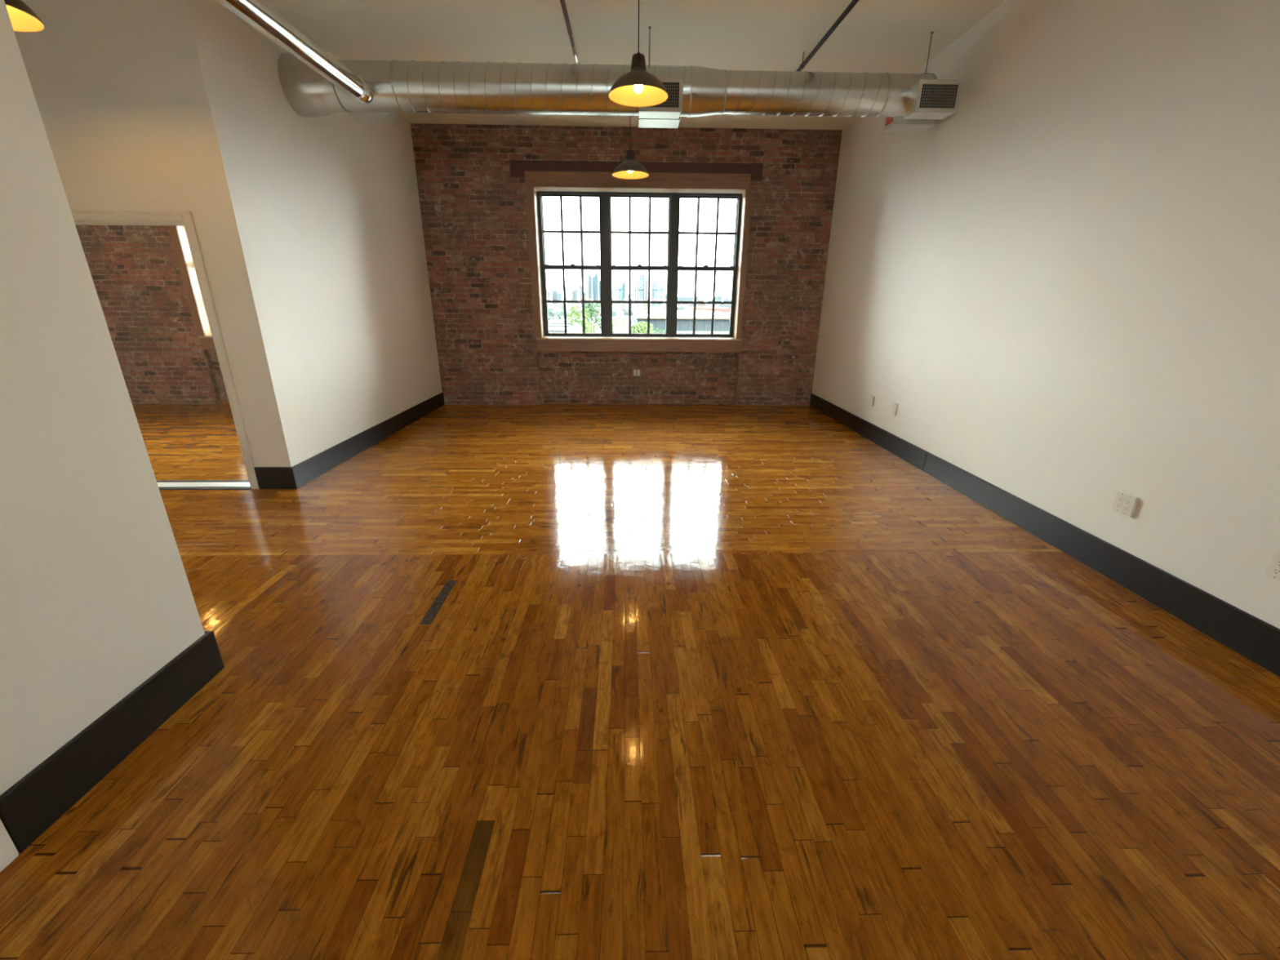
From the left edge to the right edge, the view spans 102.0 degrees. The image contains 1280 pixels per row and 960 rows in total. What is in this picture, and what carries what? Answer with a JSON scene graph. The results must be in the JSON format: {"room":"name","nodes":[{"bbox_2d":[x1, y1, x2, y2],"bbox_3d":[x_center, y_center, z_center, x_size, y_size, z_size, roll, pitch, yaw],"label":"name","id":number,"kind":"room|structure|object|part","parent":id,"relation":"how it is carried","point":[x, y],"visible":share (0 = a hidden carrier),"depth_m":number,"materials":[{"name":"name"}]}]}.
{"room":"empty loft apartment","nodes":[
{"label":"empty loft apartment","id":0,"kind":"room"},
{"bbox_2d":[0,0,204,795],"bbox_3d":[-3.905,0.813,-3.371,4.429,3.660,10.480,0,19,-1],"label":"wall","id":1,"kind":"structure","parent":0,"point":[96,597],"depth_m":1.61,"materials":[{"name":"white paint"}]},
{"bbox_2d":[0,818,18,871],"bbox_3d":[-1.783,0.093,1.098,0.030,2.120,0.096,0,19,-1],"label":"door frame","id":2,"kind":"structure","parent":1,"relation":"attached to","point":[9,852],"depth_m":1.46,"materials":[{"name":"white paint"}]},
{"bbox_2d":[0,631,224,853],"bbox_3d":[-2.418,0.858,1.826,1.251,0.190,0.802,0,19,-1],"label":"baseboard","id":3,"kind":"structure","parent":1,"relation":"attached to","point":[42,797],"depth_m":1.72,"materials":[{"name":"black paint"}]},
{"bbox_2d":[13,0,276,466],"bbox_3d":[-4.655,-1.677,3.790,3.280,3.660,0.120,0,19,-1],"label":"wall","id":4,"kind":"structure","parent":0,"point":[107,77],"depth_m":3.50,"materials":[{"name":"white paint"}]},
{"bbox_2d":[71,209,258,488],"bbox_3d":[-3.885,-0.934,4.055,1.382,2.095,0.142,0,19,-1],"label":"door frame","id":5,"kind":"structure","parent":4,"relation":"attached to","point":[81,217],"depth_m":3.79,"materials":[{"name":"white paint"}]},
{"bbox_3d":[-3.226,-0.916,4.014,0.066,2.095,0.022,0,19,-1],"label":"casing leg","id":6,"kind":"part","parent":5,"relation":"part of","materials":[{"name":"white paint"}]},
{"bbox_2d":[253,466,294,488],"bbox_3d":[-3.053,-0.016,4.332,0.296,0.190,0.020,0,19,-1],"label":"baseboard","id":7,"kind":"structure","parent":4,"relation":"attached to","point":[268,477],"depth_m":4.32,"materials":[{"name":"black paint"}]},
{"bbox_2d":[167,0,442,466],"bbox_3d":[-2.997,-2.268,5.531,0.120,3.660,3.719,0,19,-1],"label":"wall","id":8,"kind":"structure","parent":0,"point":[320,220],"depth_m":4.57,"materials":[{"name":"white paint"}]},
{"bbox_2d":[289,392,444,488],"bbox_3d":[-2.938,-0.624,6.086,0.020,0.190,3.727,0,19,-1],"label":"baseboard","id":9,"kind":"structure","parent":8,"relation":"attached to","point":[313,467],"depth_m":5.34,"materials":[{"name":"black paint"}]},
{"bbox_2d":[75,123,842,405],"bbox_3d":[-2.866,-2.928,7.436,11.035,3.660,0.333,0,19,-1],"label":"wall","id":10,"kind":"structure","parent":0,"point":[474,214],"depth_m":7.33,"materials":[{"name":"brick"}]},
{"bbox_2d":[168,226,215,350],"bbox_3d":[-4.855,-3.047,7.324,3.061,2.335,0.336,0,19,-1],"label":"window","id":11,"kind":"structure","parent":10,"relation":"in","point":[178,235],"depth_m":7.27,"materials":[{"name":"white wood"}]},
{"bbox_2d":[509,160,763,181],"bbox_3d":[-0.039,-4.137,6.929,3.375,0.205,0.030,0,19,-1],"label":"lintel","id":12,"kind":"object","parent":10,"relation":"attached to","point":[517,167],"visible":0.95,"depth_m":6.90,"materials":[{"name":"paint"}]},
{"bbox_2d":[632,368,640,404],"bbox_3d":[-0.050,-1.430,7.927,0.124,0.546,0.048,0,19,-1],"label":"outlet","id":13,"kind":"object","parent":10,"relation":"attached to","point":[636,371],"visible":1,"depth_m":7.85,"materials":[{"name":"plastic"}]},
{"bbox_2d":[524,170,751,352],"bbox_3d":[-0.016,-3.053,7.440,3.061,2.335,0.336,0,19,-1],"label":"window","id":14,"kind":"structure","parent":10,"relation":"in","point":[604,186],"depth_m":7.42,"materials":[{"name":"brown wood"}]},
{"bbox_3d":[-1.485,-3.005,7.267,0.112,1.955,0.026,0,19,-1],"label":"casing","id":15,"kind":"part","parent":14,"relation":"part of","materials":[{"name":"brown wood"}]},
{"bbox_3d":[-0.972,-3.526,7.394,0.822,0.968,0.030,0,19,-1],"label":"sash","id":16,"kind":"part","parent":14,"relation":"part of","materials":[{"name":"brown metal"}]},
{"bbox_3d":[-0.977,-2.652,7.656,0.822,0.967,0.030,0,19,-1],"label":"sash","id":17,"kind":"part","parent":14,"relation":"part of","materials":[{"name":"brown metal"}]},
{"bbox_3d":[-0.025,-4.038,6.936,3.021,0.142,0.018,0,19,-1],"label":"casing","id":18,"kind":"part","parent":14,"relation":"part of","materials":[{"name":"brown wood"}]},
{"bbox_3d":[-0.024,-3.949,6.964,3.017,0.044,0.025,0,19,-1],"label":"head trim","id":19,"kind":"part","parent":14,"relation":"part of","materials":[{"name":"brown wood"}]},
{"bbox_3d":[-0.007,-2.123,7.763,3.029,0.018,0.336,0,19,-1],"label":"sill","id":20,"kind":"part","parent":14,"relation":"part of","materials":[{"name":"brown wood"}]},
{"bbox_3d":[-0.009,-2.653,7.680,0.838,0.967,0.030,0,19,-1],"label":"sash","id":21,"kind":"part","parent":14,"relation":"part of","materials":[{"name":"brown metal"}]},
{"bbox_3d":[-0.004,-3.527,7.417,0.838,0.968,0.030,0,19,-1],"label":"sash","id":22,"kind":"part","parent":14,"relation":"part of","materials":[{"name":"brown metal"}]},
{"bbox_3d":[0.957,-2.654,7.703,0.834,0.967,0.030,0,19,-1],"label":"sash","id":23,"kind":"part","parent":14,"relation":"part of","materials":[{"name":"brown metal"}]},
{"bbox_3d":[0.962,-3.528,7.440,0.834,0.968,0.030,0,19,-1],"label":"sash","id":24,"kind":"part","parent":14,"relation":"part of","materials":[{"name":"brown metal"}]},
{"bbox_3d":[1.466,-3.009,7.338,0.082,1.955,0.026,0,19,-1],"label":"casing","id":25,"kind":"part","parent":14,"relation":"part of","materials":[{"name":"brown wood"}]},
{"bbox_2d":[262,0,1005,129],"bbox_3d":[-2.635,-1.994,-1.066,11.285,0.150,17.016,0,19,-1],"label":"ceiling","id":26,"kind":"structure","parent":0,"point":[875,36],"depth_m":4.39,"materials":[{"name":"paint"}]},
{"bbox_2d":[4,0,44,31],"bbox_3d":[-3.181,-2.667,2.374,0.404,0.840,0.404,0,19,-1],"label":"pendant lamp","id":27,"kind":"object","parent":26,"relation":"hanging from","point":[23,19],"visible":0.89,"depth_m":2.65,"materials":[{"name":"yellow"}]},
{"bbox_2d":[215,0,373,103],"bbox_3d":[-2.248,-2.637,2.733,0.164,0.160,3.236,0,19,0],"label":"ceiling light","id":28,"kind":"object","parent":26,"relation":"hanging from","point":[259,15],"visible":1,"depth_m":3.33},
{"bbox_2d":[560,0,579,63],"bbox_3d":[-0.546,-3.137,2.959,0.044,0.123,4.672,0,19,-1],"label":"pipe","id":29,"kind":"object","parent":26,"relation":"attached to","point":[562,2],"visible":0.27,"depth_m":4.09,"materials":[{"name":"black metal"}]},
{"bbox_2d":[277,26,963,132],"bbox_3d":[-0.130,-3.438,4.415,5.569,0.680,0.630,0,19,-1],"label":"duct","id":30,"kind":"object","parent":26,"relation":"hanging from","point":[908,102],"visible":0.9,"depth_m":4.31,"materials":[{"name":"silver metal"}]},
{"bbox_3d":[0.079,-3.622,4.335,0.050,0.277,0.024,0,19,-1],"label":"hanger rod","id":31,"kind":"part","parent":30,"relation":"part of","materials":[{"name":"metal"}]},
{"bbox_3d":[0.169,-3.126,4.203,0.356,0.234,0.010,0,19,-1],"label":"register frame","id":32,"kind":"part","parent":30,"relation":"part of","materials":[{"name":"silver metal"}]},
{"bbox_3d":[2.447,-3.611,4.387,0.050,0.300,0.024,0,19,-1],"label":"hanger rod","id":33,"kind":"part","parent":30,"relation":"part of","materials":[{"name":"metal"}]},
{"bbox_3d":[2.451,-3.149,4.250,0.356,0.226,0.010,0,19,-1],"label":"register frame","id":34,"kind":"part","parent":30,"relation":"part of","materials":[{"name":"silver metal"}]},
{"bbox_2d":[612,115,648,178],"bbox_3d":[-0.102,-3.748,5.555,0.404,0.840,0.404,0,19,-1],"label":"pendant lamp","id":35,"kind":"object","parent":26,"relation":"hanging from","point":[630,168],"visible":0.93,"depth_m":5.60,"materials":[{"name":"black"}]},
{"bbox_2d":[626,149,635,159],"bbox_3d":[-0.104,-3.519,5.635,0.104,0.138,0.104,0,19,-1],"label":"socket","id":36,"kind":"object","parent":35,"relation":"attached to","point":[630,153],"depth_m":5.60,"materials":[{"name":"black metal"}]},
{"bbox_3d":[-0.104,-3.423,5.668,0.404,0.150,0.404,0,19,-1],"label":"lamp shade","id":37,"kind":"part","parent":35,"relation":"part of","materials":[{"name":"brown metal"}]},
{"bbox_3d":[-0.101,-3.853,5.519,0.007,0.574,0.008,0,19,-1],"label":"cord","id":38,"kind":"part","parent":35,"relation":"part of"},
{"bbox_2d":[608,0,668,106],"bbox_3d":[-0.008,-2.986,3.359,0.404,0.840,0.404,0,19,-1],"label":"pendant lamp","id":39,"kind":"object","parent":26,"relation":"hanging from","point":[637,87],"visible":1,"depth_m":3.49,"materials":[{"name":"brown metal"}]},
{"bbox_3d":[-0.011,-2.660,3.472,0.404,0.150,0.404,0,19,-1],"label":"lamp shade","id":40,"kind":"part","parent":39,"relation":"part of","materials":[{"name":"brown metal"}]},
{"bbox_3d":[-0.011,-2.651,3.475,0.062,0.087,0.062,0,19,-1],"label":"bulb","id":41,"kind":"part","parent":39,"relation":"part of","materials":[{"name":"white glass"}]},
{"bbox_3d":[-0.008,-3.091,3.322,0.007,0.574,0.008,0,19,-1],"label":"cord","id":42,"kind":"part","parent":39,"relation":"part of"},
{"bbox_2d":[796,0,858,71],"bbox_3d":[1.568,-3.198,3.043,0.048,0.212,4.574,-1,19,-3],"label":"pipe","id":43,"kind":"object","parent":26,"relation":"attached to","point":[851,6],"visible":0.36,"depth_m":4.14,"materials":[{"name":"black metal"}]},
{"bbox_2d":[0,403,1279,959],"bbox_3d":[-2.661,1.591,0.178,11.285,0.120,17.016,0,19,-1],"label":"floor","id":44,"kind":"structure","parent":0,"point":[542,682],"depth_m":1.93,"materials":[{"name":"brown wood"}]},
{"bbox_2d":[155,480,250,489],"bbox_3d":[-3.893,0.041,4.419,1.222,0.013,0.198,0,19,-1],"label":"threshold","id":45,"kind":"object","parent":44,"relation":"on","point":[162,484],"visible":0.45,"depth_m":4.41,"materials":[{"name":"white paint"}]},
{"bbox_2d":[812,0,1279,628],"bbox_3d":[2.904,-0.181,-0.364,0.120,3.660,16.496,0,19,-1],"label":"wall","id":46,"kind":"structure","parent":0,"point":[1063,286],"depth_m":3.12,"materials":[{"name":"white paint"}]},
{"bbox_2d":[869,395,874,406],"bbox_3d":[2.681,-0.912,5.991,0.018,0.115,0.070,0,19,-1],"label":"wall outlet","id":47,"kind":"object","parent":46,"relation":"attached to","point":[872,397],"visible":1,"depth_m":5.98,"materials":[{"name":"plastic"}]},
{"bbox_2d":[891,403,897,415],"bbox_3d":[2.693,-0.751,5.480,0.019,0.118,0.074,0,19,-1],"label":"wall outlet","id":48,"kind":"object","parent":46,"relation":"attached to","point":[894,411],"visible":1,"depth_m":5.47,"materials":[{"name":"plastic"}]},
{"bbox_2d":[809,393,1279,676],"bbox_3d":[2.823,1.460,0.197,0.020,0.190,16.484,0,19,-1],"label":"baseboard","id":49,"kind":"structure","parent":46,"relation":"attached to","point":[1254,638],"depth_m":3.04,"materials":[{"name":"black paint"}]},
{"bbox_2d":[1111,490,1138,517],"bbox_3d":[2.756,0.135,2.943,0.019,0.118,0.118,0,19,-1],"label":"wall outlet","id":50,"kind":"object","parent":46,"relation":"attached to","point":[1125,504],"visible":1,"depth_m":2.93,"materials":[{"name":"plastic"}]},
{"bbox_2d":[1115,496,1124,508],"bbox_3d":[2.748,0.127,2.965,0.003,0.066,0.033,0,19,-1],"label":"receptacle","id":51,"kind":"object","parent":50,"relation":"attached to","point":[1119,500],"depth_m":2.96,"materials":[{"name":"plastic"}]},
{"bbox_2d":[1122,498,1131,511],"bbox_3d":[2.749,0.142,2.921,0.003,0.066,0.033,0,19,-1],"label":"receptacle","id":52,"kind":"object","parent":50,"relation":"attached to","point":[1126,503],"depth_m":2.92,"materials":[{"name":"plastic"}]},
{"bbox_2d":[1265,551,1279,582],"bbox_3d":[2.773,0.386,2.219,0.019,0.118,0.118,0,19,-1],"label":"wall outlet","id":53,"kind":"object","parent":46,"relation":"attached to","point":[1273,571],"visible":1,"depth_m":2.25,"materials":[{"name":"plastic"}]},
{"bbox_2d":[1271,559,1279,575],"bbox_3d":[2.765,0.379,2.240,0.003,0.066,0.033,0,19,-1],"label":"receptacle","id":54,"kind":"object","parent":53,"relation":"attached to","point":[1275,562],"depth_m":2.25,"materials":[{"name":"plastic"}]},
{"label":"outside","id":55,"kind":"structure","parent":0,"visible":0},
{"bbox_2d":[548,302,730,333],"bbox_3d":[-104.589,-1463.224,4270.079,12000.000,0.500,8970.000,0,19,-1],"label":"ground","id":56,"kind":"structure","parent":55,"point":[625,329],"depth_m":464.89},
{"bbox_2d":[546,290,550,298],"bbox_3d":[-702.636,-1402.220,3958.960,31.963,80.021,30.000,0,19,-1],"label":"tower","id":57,"kind":"structure","parent":56,"relation":"on","point":[548,291],"depth_m":3941.26,"materials":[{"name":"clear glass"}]},
{"bbox_2d":[548,309,556,321],"bbox_3d":[-57.947,-107.427,344.581,5.950,11.394,6.038,0,19,-1],"label":"tree","id":58,"kind":"object","parent":56,"relation":"on","point":[551,311],"visible":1,"depth_m":344.22,"materials":[{"name":"green plant"}]},
{"bbox_2d":[547,306,557,314],"bbox_3d":[-115.618,-217.225,663.219,14.973,9.199,41.769,0,19,-1],"label":"block","id":59,"kind":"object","parent":56,"relation":"on","point":[548,308],"visible":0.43,"depth_m":647.89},
{"bbox_2d":[551,290,557,300],"bbox_3d":[-665.390,-1436.842,4048.443,42.636,87.294,30.000,0,19,-1],"label":"tower","id":60,"kind":"structure","parent":56,"relation":"on","point":[553,292],"depth_m":4031.77,"materials":[{"name":"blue glass"}]},
{"bbox_2d":[554,309,564,319],"bbox_3d":[-58.431,-118.975,378.688,7.497,10.854,8.120,0,19,-1],"label":"tree","id":61,"kind":"object","parent":56,"relation":"on","point":[561,313],"visible":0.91,"depth_m":377.22,"materials":[{"name":"green plant"}]},
{"bbox_2d":[556,293,561,300],"bbox_3d":[-620.090,-1396.922,3962.821,33.059,68.603,30.000,0,19,-1],"label":"tower","id":62,"kind":"structure","parent":56,"relation":"on","point":[558,295],"depth_m":3947.04,"materials":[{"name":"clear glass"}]},
{"bbox_2d":[551,309,569,315],"bbox_3d":[-93.445,-197.299,609.597,16.407,6.996,43.464,0,19,-1],"label":"block","id":63,"kind":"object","parent":56,"relation":"on","point":[560,310],"visible":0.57,"depth_m":589.76,"materials":[{"name":"white"}]},
{"bbox_2d":[555,302,568,310],"bbox_3d":[-133.711,-298.698,887.599,17.101,15.822,38.531,0,19,-1],"label":"block","id":64,"kind":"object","parent":56,"relation":"on","point":[559,305],"visible":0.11,"depth_m":870.02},
{"bbox_2d":[548,320,582,333],"bbox_3d":[-36.927,-71.292,246.993,15.000,7.349,96.000,0,19,-1],"label":"building","id":65,"kind":"structure","parent":56,"relation":"on","point":[557,326],"depth_m":219.60,"materials":[{"name":"white"}]},
{"bbox_2d":[572,290,575,300],"bbox_3d":[-513.414,-1437.532,4051.926,26.692,88.383,30.000,0,19,-1],"label":"tower","id":66,"kind":"structure","parent":56,"relation":"on","point":[573,291],"depth_m":4034.73,"materials":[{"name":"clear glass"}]},
{"bbox_2d":[568,302,581,311],"bbox_3d":[-109.513,-290.901,865.765,19.313,15.731,25.099,0,19,-1],"label":"block","id":67,"kind":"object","parent":56,"relation":"on","point":[570,304],"visible":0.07,"depth_m":853.61,"materials":[{"name":"white"}]},
{"bbox_2d":[575,287,577,300],"bbox_3d":[-486.058,-1416.399,3959.345,12.816,109.507,30.000,0,19,-1],"label":"tower","id":68,"kind":"structure","parent":56,"relation":"on","point":[576,298],"depth_m":3944.15,"materials":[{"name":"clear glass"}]},
{"bbox_2d":[567,304,592,333],"bbox_3d":[-11.384,-25.710,101.900,6.342,16.687,6.094,0,19,-1],"label":"tree","id":69,"kind":"object","parent":56,"relation":"on","point":[571,313],"visible":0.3,"depth_m":100.00,"materials":[{"name":"green plant"}]},
{"bbox_2d":[579,284,582,299],"bbox_3d":[-462.573,-1455.173,4047.049,12.820,125.604,30.000,0,19,-1],"label":"tower","id":70,"kind":"structure","parent":56,"relation":"on","point":[580,288],"depth_m":4033.74,"materials":[{"name":"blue glass"}]},
{"bbox_2d":[581,321,598,333],"bbox_3d":[-8.071,-19.539,88.123,4.316,14.104,4.623,0,19,-1],"label":"tree","id":71,"kind":"object","parent":56,"relation":"on","point":[593,324],"visible":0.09,"depth_m":85.75,"materials":[{"name":"green plant"}]},
{"bbox_2d":[588,274,591,300],"bbox_3d":[-378.915,-1459.851,3946.889,21.385,201.233,30.000,0,19,-1],"label":"tower","id":72,"kind":"structure","parent":56,"relation":"on","point":[589,275],"depth_m":3928.77,"materials":[{"name":"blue glass"}]},
{"bbox_2d":[581,302,600,333],"bbox_3d":[-16.645,-56.773,191.402,10.689,16.643,10.967,0,19,-1],"label":"tree","id":73,"kind":"object","parent":56,"relation":"on","point":[592,308],"visible":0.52,"depth_m":187.60,"materials":[{"name":"green plant"}]},
{"bbox_2d":[592,275,595,300],"bbox_3d":[-356.556,-1486.471,4038.783,25.669,191.602,30.000,0,19,-1],"label":"tower","id":74,"kind":"structure","parent":56,"relation":"on","point":[593,282],"depth_m":4024.89,"materials":[{"name":"blue glass"}]},
{"bbox_2d":[589,308,600,315],"bbox_3d":[-54.220,-198.397,609.207,16.575,9.861,39.237,0,19,-1],"label":"block","id":75,"kind":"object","parent":56,"relation":"on","point":[598,312],"visible":0.07,"depth_m":591.57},
{"bbox_2d":[594,273,598,300],"bbox_3d":[-331.320,-1461.933,3947.332,24.606,205.524,30.000,0,19,-1],"label":"tower","id":76,"kind":"structure","parent":56,"relation":"on","point":[596,277],"depth_m":3928.77,"materials":[{"name":"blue glass"}]},
{"bbox_2d":[598,280,600,300],"bbox_3d":[-309.605,-1471.797,4045.027,21.402,160.422,30.000,0,19,-1],"label":"tower","id":77,"kind":"structure","parent":56,"relation":"on","point":[599,281],"depth_m":4031.77,"materials":[{"name":"blue glass"}]},
{"bbox_2d":[612,310,617,316],"bbox_3d":[-35.149,-199.824,618.591,13.966,6.665,58.319,0,19,-1],"label":"block","id":78,"kind":"object","parent":56,"relation":"on","point":[614,312],"visible":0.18,"depth_m":591.71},
{"bbox_2d":[613,286,617,299],"bbox_3d":[-184.443,-1420.608,3965.273,25.717,117.679,30.000,0,19,-1],"label":"tower","id":79,"kind":"structure","parent":56,"relation":"on","point":[615,288],"depth_m":3948.97,"materials":[{"name":"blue glass"}]},
{"bbox_2d":[612,297,621,301],"bbox_3d":[-98.157,-719.452,2087.790,43.580,24.639,33.586,0,19,-1],"label":"block","id":80,"kind":"object","parent":56,"relation":"on","point":[614,299],"visible":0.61,"depth_m":2070.82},
{"bbox_2d":[617,284,620,299],"bbox_3d":[-160.351,-1457.511,4053.641,24.653,129.813,30.000,0,19,-1],"label":"tower","id":81,"kind":"structure","parent":56,"relation":"on","point":[619,286],"depth_m":4035.71,"materials":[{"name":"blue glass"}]},
{"bbox_2d":[612,315,626,333],"bbox_3d":[-5.231,-26.365,107.144,5.214,14.572,5.677,0,19,-1],"label":"tree","id":82,"kind":"object","parent":56,"relation":"on","point":[622,317],"visible":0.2,"depth_m":104.56,"materials":[{"name":"green plant"}]},
{"bbox_2d":[614,303,624,311],"bbox_3d":[-33.353,-288.314,860.548,15.646,15.297,31.091,0,19,-1],"label":"block","id":83,"kind":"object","parent":56,"relation":"on","point":[619,307],"visible":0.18,"depth_m":846.24,"materials":[{"name":"white"}]},
{"bbox_2d":[620,281,625,301],"bbox_3d":[-130.741,-1437.748,3960.640,38.599,153.831,30.000,0,19,-1],"label":"tower","id":84,"kind":"structure","parent":56,"relation":"on","point":[623,286],"depth_m":3946.08,"materials":[{"name":"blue glass"}]},
{"bbox_2d":[623,306,633,315],"bbox_3d":[-14.125,-206.497,633.106,11.821,10.046,25.684,0,19,-1],"label":"block","id":85,"kind":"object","parent":56,"relation":"on","point":[625,310],"visible":0.79,"depth_m":621.47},
{"bbox_2d":[623,297,635,301],"bbox_3d":[-43.645,-721.316,2088.027,45.493,28.749,59.622,0,19,-1],"label":"block","id":86,"kind":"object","parent":56,"relation":"on","point":[627,299],"visible":0.46,"depth_m":2058.73,"materials":[{"name":"white"}]},
{"bbox_2d":[634,280,636,301],"bbox_3d":[-35.312,-1474.023,4050.974,15.027,164.461,30.000,0,19,-1],"label":"tower","id":87,"kind":"structure","parent":56,"relation":"on","point":[635,282],"depth_m":4035.71,"materials":[{"name":"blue glass"}]},
{"bbox_2d":[631,303,641,310],"bbox_3d":[-6.965,-303.438,904.967,19.044,15.119,58.540,0,19,-1],"label":"block","id":88,"kind":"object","parent":56,"relation":"on","point":[635,306],"visible":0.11,"depth_m":877.48,"materials":[{"name":"white"}]},
{"bbox_2d":[636,282,639,299],"bbox_3d":[-16.004,-1434.538,3964.565,17.177,146.756,30.000,0,19,-1],"label":"tower","id":89,"kind":"structure","parent":56,"relation":"on","point":[637,283],"depth_m":3947.04,"materials":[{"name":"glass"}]},
{"bbox_2d":[626,320,653,333],"bbox_3d":[-0.529,-29.055,117.054,7.340,13.225,8.475,0,19,-1],"label":"tree","id":90,"kind":"object","parent":56,"relation":"on","point":[640,327],"visible":0.23,"depth_m":113.01,"materials":[{"name":"green plant"}]},
{"bbox_2d":[639,273,644,299],"bbox_3d":[13.701,-1498.453,4043.695,41.883,216.060,30.000,0,19,-1],"label":"tower","id":91,"kind":"structure","parent":56,"relation":"on","point":[642,277],"depth_m":4022.92,"materials":[{"name":"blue glass"}]},
{"bbox_2d":[636,297,647,301],"bbox_3d":[9.438,-712.893,2070.371,46.266,25.128,28.174,0,19,-1],"label":"block","id":92,"kind":"object","parent":56,"relation":"on","point":[641,299],"visible":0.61,"depth_m":2055.71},
{"bbox_2d":[641,303,647,307],"bbox_3d":[7.380,-456.546,1352.205,28.183,11.464,57.522,0,19,-1],"label":"block","id":93,"kind":"object","parent":56,"relation":"on","point":[643,305],"visible":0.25,"depth_m":1325.33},
{"bbox_2d":[644,279,647,299],"bbox_3d":[46.333,-1444.191,3962.742,15.040,167.037,30.000,0,19,-1],"label":"tower","id":94,"kind":"structure","parent":56,"relation":"on","point":[646,281],"depth_m":3944.15,"materials":[{"name":"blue glass"}]},
{"bbox_2d":[644,306,656,310],"bbox_3d":[16.666,-286.233,865.738,19.487,8.644,37.131,0,19,-1],"label":"block","id":95,"kind":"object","parent":56,"relation":"on","point":[645,308],"visible":0.46,"depth_m":848.00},
{"bbox_2d":[651,280,657,299],"bbox_3d":[114.485,-1471.921,4055.373,50.530,159.644,30.000,0,19,-1],"label":"tower","id":96,"kind":"structure","parent":56,"relation":"on","point":[655,284],"depth_m":4036.70,"materials":[{"name":"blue glass"}]},
{"bbox_2d":[649,303,661,307],"bbox_3d":[40.090,-465.651,1377.584,28.360,12.477,49.902,0,19,-1],"label":"block","id":97,"kind":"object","parent":56,"relation":"on","point":[656,305],"visible":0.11,"depth_m":1354.11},
{"bbox_2d":[650,298,662,305],"bbox_3d":[66.596,-733.196,2129.505,47.298,25.508,41.182,0,19,-1],"label":"block","id":98,"kind":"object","parent":56,"relation":"on","point":[654,300],"visible":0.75,"depth_m":2108.58,"materials":[{"name":"white"}]},
{"bbox_2d":[653,328,666,333],"bbox_3d":[5.056,-31.437,126.811,5.734,11.410,6.184,0,19,-1],"label":"tree","id":99,"kind":"object","parent":56,"relation":"on","point":[655,329],"visible":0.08,"depth_m":124.33,"materials":[{"name":"green plant"}]},
{"bbox_2d":[658,287,660,299],"bbox_3d":[150.925,-1419.324,3973.935,13.982,114.137,30.000,0,19,-1],"label":"tower","id":100,"kind":"structure","parent":56,"relation":"on","point":[659,287],"depth_m":3955.72,"materials":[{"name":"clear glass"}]},
{"bbox_2d":[660,284,663,301],"bbox_3d":[169.755,-1458.570,4061.361,25.818,131.245,30.000,0,19,-1],"label":"tower","id":101,"kind":"structure","parent":56,"relation":"on","point":[661,286],"depth_m":4044.10,"materials":[{"name":"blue glass"}]},
{"bbox_2d":[657,305,666,310],"bbox_3d":[41.969,-293.019,884.171,20.386,9.728,27.427,0,19,-1],"label":"block","id":102,"kind":"object","parent":56,"relation":"on","point":[663,307],"visible":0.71,"depth_m":871.29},
{"bbox_2d":[631,309,730,333],"bbox_3d":[31.843,-124.120,396.839,73.813,9.884,232.500,0,19,-1],"label":"warehouse","id":103,"kind":"structure","parent":56,"relation":"on","point":[657,317],"depth_m":289.08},
{"bbox_2d":[677,306,684,310],"bbox_3d":[69.460,-279.213,846.175,20.124,8.922,34.029,0,19,-1],"label":"block","id":104,"kind":"object","parent":56,"relation":"on","point":[681,308],"visible":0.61,"depth_m":830.18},
{"bbox_2d":[677,296,693,301],"bbox_3d":[348.970,-1392.742,4003.515,118.566,47.217,59.283,0,19,-1],"label":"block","id":105,"kind":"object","parent":56,"relation":"on","point":[680,298],"visible":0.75,"depth_m":3974.11,"materials":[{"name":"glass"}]},
{"bbox_2d":[686,303,699,306],"bbox_3d":[92.197,-302.952,905.940,17.159,14.911,47.590,0,19,-1],"label":"block","id":106,"kind":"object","parent":56,"relation":"on","point":[687,304],"visible":0.29,"depth_m":882.86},
{"bbox_2d":[684,306,729,313],"bbox_3d":[73.130,-186.834,577.521,37.038,10.515,90.000,0,19,-1],"label":"shed","id":107,"kind":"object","parent":56,"relation":"on","point":[716,308],"visible":0.36,"depth_m":534.30,"materials":[{"name":"white"}]},
{"bbox_2d":[716,296,722,301],"bbox_3d":[625.008,-1422.228,4085.127,37.841,53.193,30.000,0,19,-1],"label":"tower","id":108,"kind":"structure","parent":56,"relation":"on","point":[719,298],"depth_m":4068.85,"materials":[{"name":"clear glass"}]},
{"bbox_2d":[715,303,730,311],"bbox_3d":[144.487,-299.502,896.756,20.900,15.124,37.800,0,19,-1],"label":"block","id":109,"kind":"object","parent":56,"relation":"on","point":[719,305],"visible":0.39,"depth_m":878.77,"materials":[{"name":"white"}]},
{"bbox_2d":[722,297,731,304],"bbox_3d":[358.783,-730.178,2121.670,34.454,28.916,32.532,0,19,-1],"label":"block","id":110,"kind":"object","parent":56,"relation":"on","point":[726,300],"visible":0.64,"depth_m":2105.49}
]}

